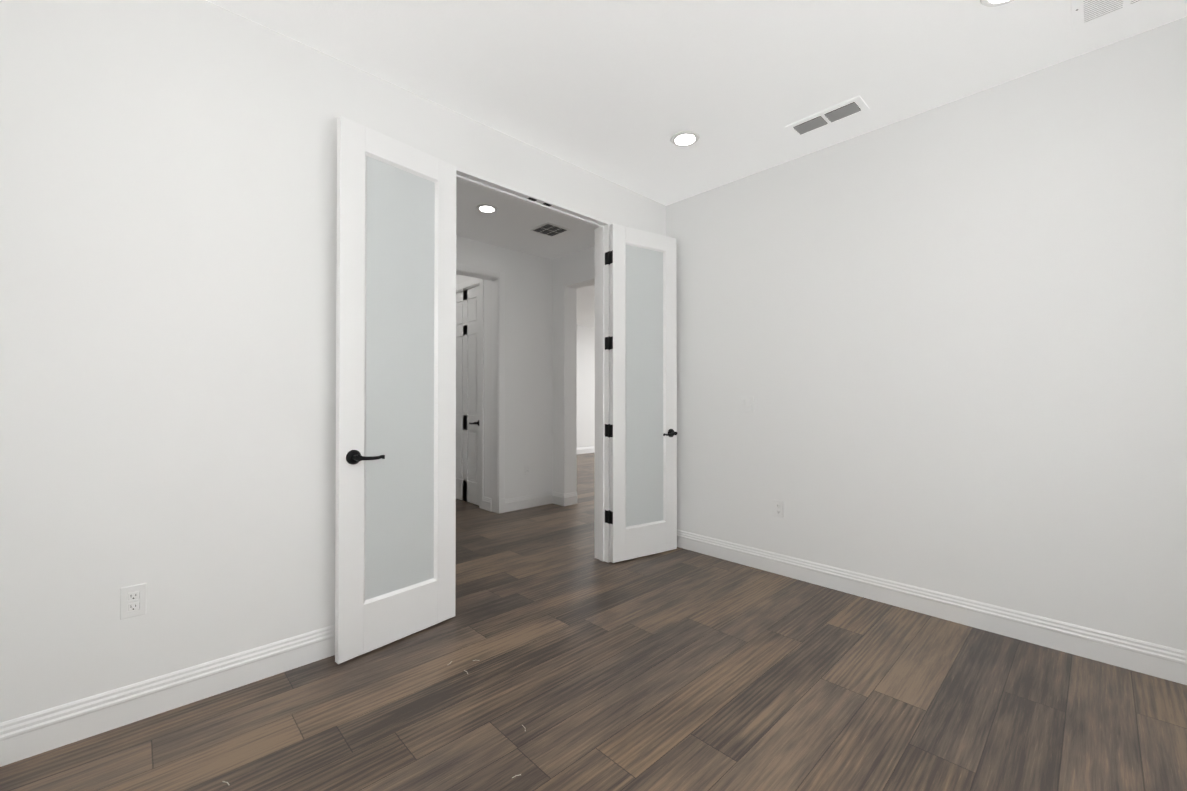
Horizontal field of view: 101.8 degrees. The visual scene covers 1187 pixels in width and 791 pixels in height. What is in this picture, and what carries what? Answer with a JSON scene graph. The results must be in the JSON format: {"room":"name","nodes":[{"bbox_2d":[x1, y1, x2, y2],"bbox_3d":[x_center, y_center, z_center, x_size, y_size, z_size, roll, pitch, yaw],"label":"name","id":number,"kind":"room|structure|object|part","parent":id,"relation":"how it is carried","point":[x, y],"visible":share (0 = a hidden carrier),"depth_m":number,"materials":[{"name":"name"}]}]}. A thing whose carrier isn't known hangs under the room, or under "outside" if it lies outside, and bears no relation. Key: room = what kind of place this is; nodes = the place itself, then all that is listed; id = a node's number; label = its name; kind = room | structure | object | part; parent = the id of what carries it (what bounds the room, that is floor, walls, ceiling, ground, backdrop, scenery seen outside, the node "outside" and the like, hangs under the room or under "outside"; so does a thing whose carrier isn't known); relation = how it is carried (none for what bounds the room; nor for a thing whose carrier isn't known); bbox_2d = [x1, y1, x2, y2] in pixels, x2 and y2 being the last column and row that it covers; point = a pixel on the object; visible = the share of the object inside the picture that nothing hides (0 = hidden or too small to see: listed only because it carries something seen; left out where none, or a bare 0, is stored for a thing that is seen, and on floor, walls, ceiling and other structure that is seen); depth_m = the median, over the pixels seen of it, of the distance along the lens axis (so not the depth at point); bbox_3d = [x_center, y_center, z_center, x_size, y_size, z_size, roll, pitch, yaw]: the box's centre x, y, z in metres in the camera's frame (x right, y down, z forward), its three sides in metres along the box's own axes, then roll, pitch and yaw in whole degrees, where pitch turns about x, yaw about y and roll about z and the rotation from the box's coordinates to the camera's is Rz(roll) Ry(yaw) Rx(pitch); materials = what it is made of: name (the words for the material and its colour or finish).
{"room":"empty room","nodes":[
{"label":"empty room","id":0,"kind":"room"},
{"bbox_2d":[0,0,665,722],"bbox_3d":[-0.912,-0.187,2.628,4.040,2.780,0.140,0,-1,-44],"label":"wall","id":1,"kind":"structure","parent":0,"point":[168,224],"depth_m":1.85,"materials":[{"name":"white paint"}]},
{"bbox_2d":[120,583,145,619],"bbox_3d":[-1.692,0.756,1.773,0.070,0.115,0.010,0,-1,-44],"label":"outlet","id":2,"kind":"object","parent":1,"relation":"attached to","point":[133,601],"visible":1,"depth_m":1.77,"materials":[{"name":"white plastic"}]},
{"bbox_2d":[0,625,334,766],"bbox_3d":[-1.511,1.130,1.938,1.955,0.135,0.016,0,-1,-44],"label":"baseboard","id":3,"kind":"structure","parent":1,"relation":"attached to","point":[29,735],"depth_m":1.80,"materials":[{"name":"white wood"}]},
{"bbox_2d":[335,116,455,663],"bbox_3d":[-0.951,-0.029,2.391,0.035,2.440,0.610,0,-1,39],"label":"french door","id":4,"kind":"structure","parent":1,"relation":"in","point":[399,478],"depth_m":2.34,"materials":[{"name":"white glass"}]},
{"bbox_3d":[-1.107,-0.030,2.197,0.035,2.440,0.112,0,-1,39],"label":"left french door latch stile","id":5,"kind":"part","parent":4,"relation":"part of","materials":[{"name":"white wood"}]},
{"bbox_2d":[363,581,436,653],"bbox_3d":[-0.951,1.079,2.382,0.035,0.225,0.386,0,-1,39],"label":"left french door bottom crosspiece","id":6,"kind":"object","parent":4,"relation":"attached to","point":[392,618],"visible":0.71,"depth_m":2.36,"materials":[{"name":"white wood"}]},
{"bbox_2d":[364,151,437,604],"bbox_3d":[-0.943,-0.084,2.385,0.014,2.100,0.386,0,-1,39],"label":"bead","id":7,"kind":"object","parent":4,"relation":"attached to","point":[386,161],"visible":1,"depth_m":2.52,"materials":[{"name":"white wood"}]},
{"bbox_2d":[365,126,438,179],"bbox_3d":[-0.951,-1.191,2.400,0.035,0.115,0.386,0,-1,39],"label":"left french door top crosspiece","id":8,"kind":"object","parent":4,"relation":"attached to","point":[379,144],"visible":0.71,"depth_m":2.37,"materials":[{"name":"white wood"}]},
{"bbox_3d":[-0.795,-0.027,2.585,0.035,2.440,0.112,0,-1,39],"label":"left french door hinge stile","id":9,"kind":"part","parent":4,"relation":"part of","materials":[{"name":"white wood"}]},
{"bbox_2d":[456,167,607,228],"bbox_3d":[-0.385,-1.258,3.138,1.225,0.020,0.146,0,-1,-44],"label":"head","id":10,"kind":"structure","parent":1,"relation":"attached to","point":[497,185],"depth_m":3.05},
{"bbox_2d":[456,174,602,227],"bbox_3d":[-0.378,-1.242,3.130,1.201,0.012,0.038,0,-1,-44],"label":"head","id":11,"kind":"structure","parent":10,"relation":"attached to","point":[505,193],"depth_m":3.06},
{"bbox_2d":[595,222,609,562],"bbox_3d":[0.065,-0.027,3.558,0.020,2.475,0.146,0,-1,-44],"label":"door frame","id":12,"kind":"structure","parent":1,"relation":"attached to","point":[606,394],"depth_m":3.53,"materials":[{"name":"white wood"}]},
{"bbox_2d":[605,223,676,562],"bbox_3d":[0.368,-0.019,3.657,0.627,2.440,0.082,0,-1,-33],"label":"french door","id":13,"kind":"structure","parent":1,"relation":"in","point":[644,386],"depth_m":3.61,"materials":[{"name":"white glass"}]},
{"bbox_3d":[0.096,0.880,3.502,0.002,0.090,0.036,0,-1,-44],"label":"fixed hinge of the right french door","id":14,"kind":"part","parent":13,"relation":"part of","materials":[{"name":"metal"}]},
{"bbox_3d":[0.096,0.255,3.507,0.002,0.090,0.036,0,-1,-44],"label":"fixed hinge of the right french door","id":15,"kind":"part","parent":13,"relation":"part of","materials":[{"name":"black metal"}]},
{"bbox_3d":[0.096,-0.380,3.513,0.002,0.090,0.036,0,-1,-44],"label":"fixed hinge of the right french door","id":16,"kind":"part","parent":13,"relation":"part of","materials":[{"name":"metal"}]},
{"bbox_3d":[0.096,-1.000,3.517,0.002,0.090,0.036,0,-1,-44],"label":"fixed hinge of the right french door","id":17,"kind":"part","parent":13,"relation":"part of","materials":[{"name":"black metal"}]},
{"bbox_3d":[0.128,0.880,3.473,0.003,0.090,0.036,0,-1,-33],"label":"right french door hinge leaf","id":18,"kind":"part","parent":13,"relation":"part of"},
{"bbox_3d":[0.128,0.255,3.478,0.003,0.090,0.036,0,-1,-33],"label":"right french door hinge leaf","id":19,"kind":"part","parent":13,"relation":"part of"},
{"bbox_3d":[0.128,-0.380,3.482,0.003,0.090,0.036,0,-1,-33],"label":"right french door hinge leaf","id":20,"kind":"part","parent":13,"relation":"part of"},
{"bbox_3d":[0.128,-1.000,3.487,0.003,0.090,0.036,0,-1,-33],"label":"right french door hinge leaf","id":21,"kind":"part","parent":13,"relation":"part of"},
{"bbox_3d":[0.178,-0.020,3.507,0.112,2.440,0.035,0,-1,-33],"label":"right french door stile hinge","id":22,"kind":"part","parent":13,"relation":"part of","materials":[{"name":"white wood"}]},
{"bbox_2d":[625,226,665,250],"bbox_3d":[0.388,-1.181,3.651,0.386,0.115,0.035,0,-1,-33],"label":"rail","id":23,"kind":"object","parent":13,"relation":"attached to","point":[644,238],"depth_m":3.63,"materials":[{"name":"white wood"}]},
{"bbox_3d":[0.388,1.089,3.633,0.386,0.225,0.035,0,-1,-33],"label":"right french door bottom cross rail","id":24,"kind":"part","parent":13,"relation":"part of","materials":[{"name":"white wood"}]},
{"bbox_2d":[626,242,665,528],"bbox_3d":[0.394,-0.074,3.633,0.386,2.100,0.014,0,-1,-33],"label":"bead","id":25,"kind":"object","parent":13,"relation":"attached to","point":[664,384],"visible":1,"depth_m":3.73,"materials":[{"name":"white wood"}]},
{"bbox_3d":[0.598,-0.018,3.776,0.112,2.440,0.035,0,-1,-33],"label":"right french door latch stile","id":26,"kind":"part","parent":13,"relation":"part of","materials":[{"name":"white wood"}]},
{"bbox_2d":[456,274,491,497],"bbox_3d":[-1.393,-0.164,5.491,0.075,2.780,1.010,0,-1,-44],"label":"wall","id":27,"kind":"structure","parent":0,"point":[487,382],"depth_m":5.16,"materials":[{"name":"white paint"}]},
{"bbox_2d":[456,283,479,292],"bbox_3d":[-1.476,-1.224,5.585,0.073,0.008,0.772,0,-1,-44],"label":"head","id":28,"kind":"structure","parent":27,"relation":"attached to","point":[468,288],"depth_m":5.49},
{"bbox_2d":[456,278,483,508],"bbox_3d":[-1.481,-0.036,5.517,0.015,2.525,0.840,0,-1,-44],"label":"door frame","id":29,"kind":"structure","parent":27,"relation":"attached to","point":[481,431],"depth_m":5.23,"materials":[{"name":"white wood"}]},
{"bbox_2d":[482,496,490,510],"bbox_3d":[-1.135,1.156,5.144,0.016,0.135,0.165,0,-1,-44],"label":"baseboard","id":30,"kind":"structure","parent":27,"relation":"attached to","point":[486,503],"depth_m":5.14,"materials":[{"name":"white wood"}]},
{"bbox_2d":[491,279,498,512],"bbox_3d":[-1.033,0.002,5.053,0.006,2.440,0.120,0,-1,-44],"label":"door frame","id":31,"kind":"structure","parent":27,"relation":"attached to","point":[494,479],"depth_m":5.05,"materials":[{"name":"white wood"}]},
{"bbox_2d":[456,235,552,498],"bbox_3d":[-1.030,-0.168,5.057,1.800,2.780,0.120,0,-1,-44],"label":"wall","id":32,"kind":"structure","parent":0,"point":[528,358],"depth_m":5.25,"materials":[{"name":"white paint"}]},
{"bbox_2d":[456,270,497,280],"bbox_3d":[-1.358,-1.217,4.752,0.894,0.006,0.120,0,-1,-44],"label":"door frame","id":33,"kind":"structure","parent":32,"relation":"attached to","point":[458,272],"depth_m":4.88,"materials":[{"name":"white wood"}]},
{"bbox_2d":[456,263,498,277],"bbox_3d":[-1.335,-1.256,4.682,0.970,0.070,0.015,0,-1,-44],"label":"trim","id":34,"kind":"structure","parent":32,"relation":"attached to","point":[476,270],"depth_m":4.83,"materials":[{"name":"white wood"}]},
{"bbox_2d":[498,498,504,513],"bbox_3d":[-0.957,1.147,5.019,0.078,0.150,0.021,0,-1,-44],"label":"trim","id":35,"kind":"structure","parent":32,"relation":"attached to","point":[501,505],"depth_m":5.01,"materials":[{"name":"white wood"}]},
{"bbox_2d":[498,272,504,498],"bbox_3d":[-0.959,-0.033,5.031,0.070,2.510,0.015,0,-1,-44],"label":"trim","id":36,"kind":"structure","parent":32,"relation":"attached to","point":[501,428],"depth_m":5.02,"materials":[{"name":"white wood"}]},
{"bbox_2d":[525,464,529,474],"bbox_3d":[-0.718,0.804,5.257,0.070,0.115,0.010,0,-1,-44],"label":"outlet","id":37,"kind":"object","parent":32,"relation":"attached to","point":[527,469],"visible":1,"depth_m":5.25,"materials":[{"name":"white plastic"}]},
{"bbox_2d":[505,491,551,511],"bbox_3d":[-0.696,1.157,5.271,0.645,0.135,0.016,0,-1,-44],"label":"baseboard","id":38,"kind":"structure","parent":32,"relation":"attached to","point":[527,501],"depth_m":5.25,"materials":[{"name":"white wood"}]},
{"bbox_2d":[552,246,594,493],"bbox_3d":[0.080,-0.168,5.065,0.180,2.780,1.400,0,-1,-44],"label":"wall","id":39,"kind":"structure","parent":0,"point":[564,461],"depth_m":5.41,"materials":[{"name":"white paint"}]},
{"bbox_2d":[552,491,562,505],"bbox_3d":[-0.401,1.158,5.418,0.016,0.135,0.210,0,-1,-44],"label":"baseboard","id":40,"kind":"structure","parent":39,"relation":"attached to","point":[557,498],"depth_m":5.41,"materials":[{"name":"white wood"}]},
{"bbox_2d":[563,492,576,505],"bbox_3d":[-0.258,1.158,5.398,0.196,0.135,0.016,0,-1,-44],"label":"baseboard","id":41,"kind":"structure","parent":39,"relation":"attached to","point":[569,498],"depth_m":5.39,"materials":[{"name":"white wood"}]},
{"bbox_2d":[577,325,594,447],"bbox_3d":[-0.237,-0.124,10.579,7.330,2.780,0.120,0,-1,-44],"label":"wall","id":42,"kind":"structure","parent":0,"point":[585,386],"depth_m":10.56,"materials":[{"name":"white paint"}]},
{"bbox_2d":[577,446,594,453],"bbox_3d":[-0.168,1.198,10.540,7.030,0.135,0.016,0,-1,-44],"label":"baseboard","id":43,"kind":"structure","parent":42,"relation":"attached to","point":[583,450],"depth_m":10.54,"materials":[{"name":"white wood"}]},
{"bbox_2d":[0,453,1186,790],"bbox_3d":[1.212,1.259,5.925,12.000,0.060,9.200,0,-1,-44],"label":"floor","id":44,"kind":"structure","parent":0,"point":[680,669],"depth_m":1.87,"materials":[{"name":"wood"}]},
{"bbox_2d":[206,0,1186,327],"bbox_3d":[1.211,-1.591,5.948,12.000,0.080,9.200,0,-1,-44],"label":"ceiling","id":45,"kind":"structure","parent":0,"point":[621,92],"depth_m":2.30,"materials":[{"name":"white paint"}]},
{"bbox_2d":[476,204,497,212],"bbox_3d":[-0.891,-1.561,4.034,0.176,0.009,0.176,0,-1,-44],"label":"recessed light","id":46,"kind":"object","parent":45,"relation":"in","point":[486,208],"visible":1,"depth_m":4.01,"materials":[{"name":"white plastic"}]},
{"bbox_2d":[529,222,570,236],"bbox_3d":[-0.410,-1.555,4.540,0.280,0.014,0.280,0,-1,-44],"label":"ceiling vent","id":47,"kind":"object","parent":45,"relation":"in","point":[549,229],"visible":1,"depth_m":4.52,"materials":[{"name":"white metal"}]},
{"bbox_2d":[671,131,699,146],"bbox_3d":[0.561,-1.570,2.956,0.176,0.009,0.176,0,-1,-44],"label":"recessed light","id":48,"kind":"object","parent":45,"relation":"in","point":[693,133],"depth_m":2.94,"materials":[{"name":"white plastic"}]},
{"bbox_3d":[0.561,-1.567,2.956,0.120,0.003,0.120,0,-1,-44],"label":"recessed ceiling light lens","id":49,"kind":"part","parent":48,"relation":"part of","materials":[{"name":"white plastic"}]},
{"bbox_2d":[785,95,869,137],"bbox_3d":[1.318,-1.569,2.734,0.170,0.015,0.400,0,-1,-44],"label":"ceiling vent","id":50,"kind":"object","parent":45,"relation":"in","point":[851,107],"visible":1,"depth_m":2.71,"materials":[{"name":"white metal"}]},
{"bbox_2d":[980,0,1013,6],"bbox_3d":[1.613,-1.578,1.874,0.176,0.009,0.176,0,-1,-44],"label":"recessed light","id":51,"kind":"object","parent":45,"relation":"in","point":[987,3],"depth_m":1.93,"materials":[{"name":"white plastic"}]},
{"bbox_3d":[1.613,-1.575,1.874,0.120,0.003,0.120,0,-1,-44],"label":"recessed ceiling light lens","id":52,"kind":"part","parent":51,"relation":"part of","materials":[{"name":"white plastic"}]},
{"bbox_2d":[1071,0,1149,30],"bbox_3d":[2.069,-1.577,1.867,0.300,0.011,0.310,0,-1,-44],"label":"ceiling vent","id":53,"kind":"object","parent":45,"relation":"in","point":[1086,12],"visible":1,"depth_m":1.96,"materials":[{"name":"white metal"}]},
{"bbox_2d":[666,17,1186,650],"bbox_3d":[1.800,-0.183,3.051,0.470,2.780,3.890,0,-1,-44],"label":"wall","id":54,"kind":"structure","parent":0,"point":[944,347],"depth_m":2.52,"materials":[{"name":"white paint"}]},
{"bbox_2d":[739,396,753,411],"bbox_3d":[1.089,0.062,3.446,0.012,0.115,0.116,0,-1,-44],"label":"light switch","id":55,"kind":"object","parent":54,"relation":"attached to","point":[746,403],"visible":1,"depth_m":3.44,"materials":[{"name":"white plastic"}]},
{"bbox_2d":[774,500,783,517],"bbox_3d":[1.255,0.768,3.268,0.010,0.115,0.070,0,-1,-44],"label":"outlet","id":56,"kind":"object","parent":54,"relation":"attached to","point":[778,508],"visible":1,"depth_m":3.27,"materials":[{"name":"white plastic"}]},
{"bbox_2d":[677,529,1186,684],"bbox_3d":[1.731,1.137,2.761,0.016,0.135,3.300,0,-1,-44],"label":"baseboard","id":57,"kind":"structure","parent":54,"relation":"attached to","point":[1156,660],"depth_m":2.51,"materials":[{"name":"white wood"}]},
{"bbox_3d":[-1.281,-0.160,6.026,0.825,2.780,1.630,0,-1,-44],"label":"wall","id":58,"kind":"structure","parent":0,"visible":0},
{"bbox_2d":[456,285,479,504],"bbox_3d":[-1.468,-0.001,5.580,0.040,2.435,0.760,0,-1,-44],"label":"hall door","id":59,"kind":"structure","parent":58,"relation":"in","point":[460,413],"depth_m":5.53,"materials":[{"name":"white wood"}]},
{"bbox_3d":[-1.586,0.687,5.680,0.008,0.524,0.159,0,-1,-44],"label":"hall door raised panel","id":60,"kind":"part","parent":59,"relation":"part of","materials":[{"name":"white wood"}]},
{"bbox_3d":[-1.586,-0.233,5.688,0.008,0.864,0.159,0,-1,-44],"label":"hall door raised panel","id":61,"kind":"part","parent":59,"relation":"part of","materials":[{"name":"white wood"}]},
{"bbox_3d":[-1.586,-0.958,5.693,0.008,0.234,0.159,0,-1,-44],"label":"hall door raised panel","id":62,"kind":"part","parent":59,"relation":"part of","materials":[{"name":"white wood"}]},
{"bbox_3d":[-1.479,1.096,5.562,0.012,0.240,0.530,0,-1,-44],"label":"hall door cross rail","id":63,"kind":"part","parent":59,"relation":"part of","materials":[{"name":"white wood"}]},
{"bbox_3d":[-1.479,0.311,5.568,0.012,0.170,0.530,0,-1,-44],"label":"hall door cross rail","id":64,"kind":"part","parent":59,"relation":"part of","materials":[{"name":"white wood"}]},
{"bbox_3d":[-1.479,-0.753,5.576,0.012,0.120,0.530,0,-1,-44],"label":"hall door cross rail","id":65,"kind":"part","parent":59,"relation":"part of","materials":[{"name":"white wood"}]},
{"bbox_3d":[-1.479,-1.161,5.580,0.012,0.115,0.530,0,-1,-44],"label":"hall door cross rail","id":66,"kind":"part","parent":59,"relation":"part of","materials":[{"name":"white wood"}]},
{"bbox_3d":[-1.369,0.685,5.452,0.008,0.524,0.159,0,-1,-44],"label":"hall door raised panel","id":67,"kind":"part","parent":59,"relation":"part of","materials":[{"name":"white wood"}]},
{"bbox_3d":[-1.369,-0.234,5.460,0.008,0.864,0.159,0,-1,-44],"label":"hall door raised panel","id":68,"kind":"part","parent":59,"relation":"part of","materials":[{"name":"white wood"}]},
{"bbox_3d":[-1.369,-0.959,5.465,0.008,0.234,0.159,0,-1,-44],"label":"hall door raised panel","id":69,"kind":"part","parent":59,"relation":"part of","materials":[{"name":"white wood"}]},
{"bbox_3d":[-1.256,-0.003,5.337,0.012,2.435,0.115,0,-1,-44],"label":"hall door stile","id":70,"kind":"part","parent":59,"relation":"part of","materials":[{"name":"white wood"}]},
{"bbox_3d":[-1.088,0.280,2.186,0.066,0.066,0.014,0,-1,-44],"label":"rose","id":71,"kind":"object","parent":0,"visible":0},
{"bbox_2d":[346,450,360,464],"bbox_3d":[-1.082,0.280,2.182,0.008,0.066,0.066,0,-1,39],"label":"dome","id":72,"kind":"object","parent":71,"relation":"attached to","point":[349,458],"visible":0.81,"depth_m":2.17,"materials":[{"name":"black metal"}]},
{"bbox_3d":[-1.066,0.280,2.169,0.026,0.021,0.044,0,-1,-44],"label":"door lever","id":73,"kind":"object","parent":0,"visible":0},
{"bbox_2d":[354,455,362,460],"bbox_3d":[-1.051,0.280,2.157,0.020,0.028,0.028,0,-1,39],"label":"hub","id":74,"kind":"object","parent":73,"relation":"attached to","point":[358,457],"visible":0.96,"depth_m":2.15,"materials":[{"name":"black metal"}]},
{"bbox_2d":[362,455,382,459],"bbox_3d":[-1.014,0.283,2.199,0.013,0.024,0.112,0,-1,39],"label":"door lever","id":75,"kind":"object","parent":74,"relation":"attached to","point":[372,458],"visible":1,"depth_m":2.20,"materials":[{"name":"black metal"}]}
]}

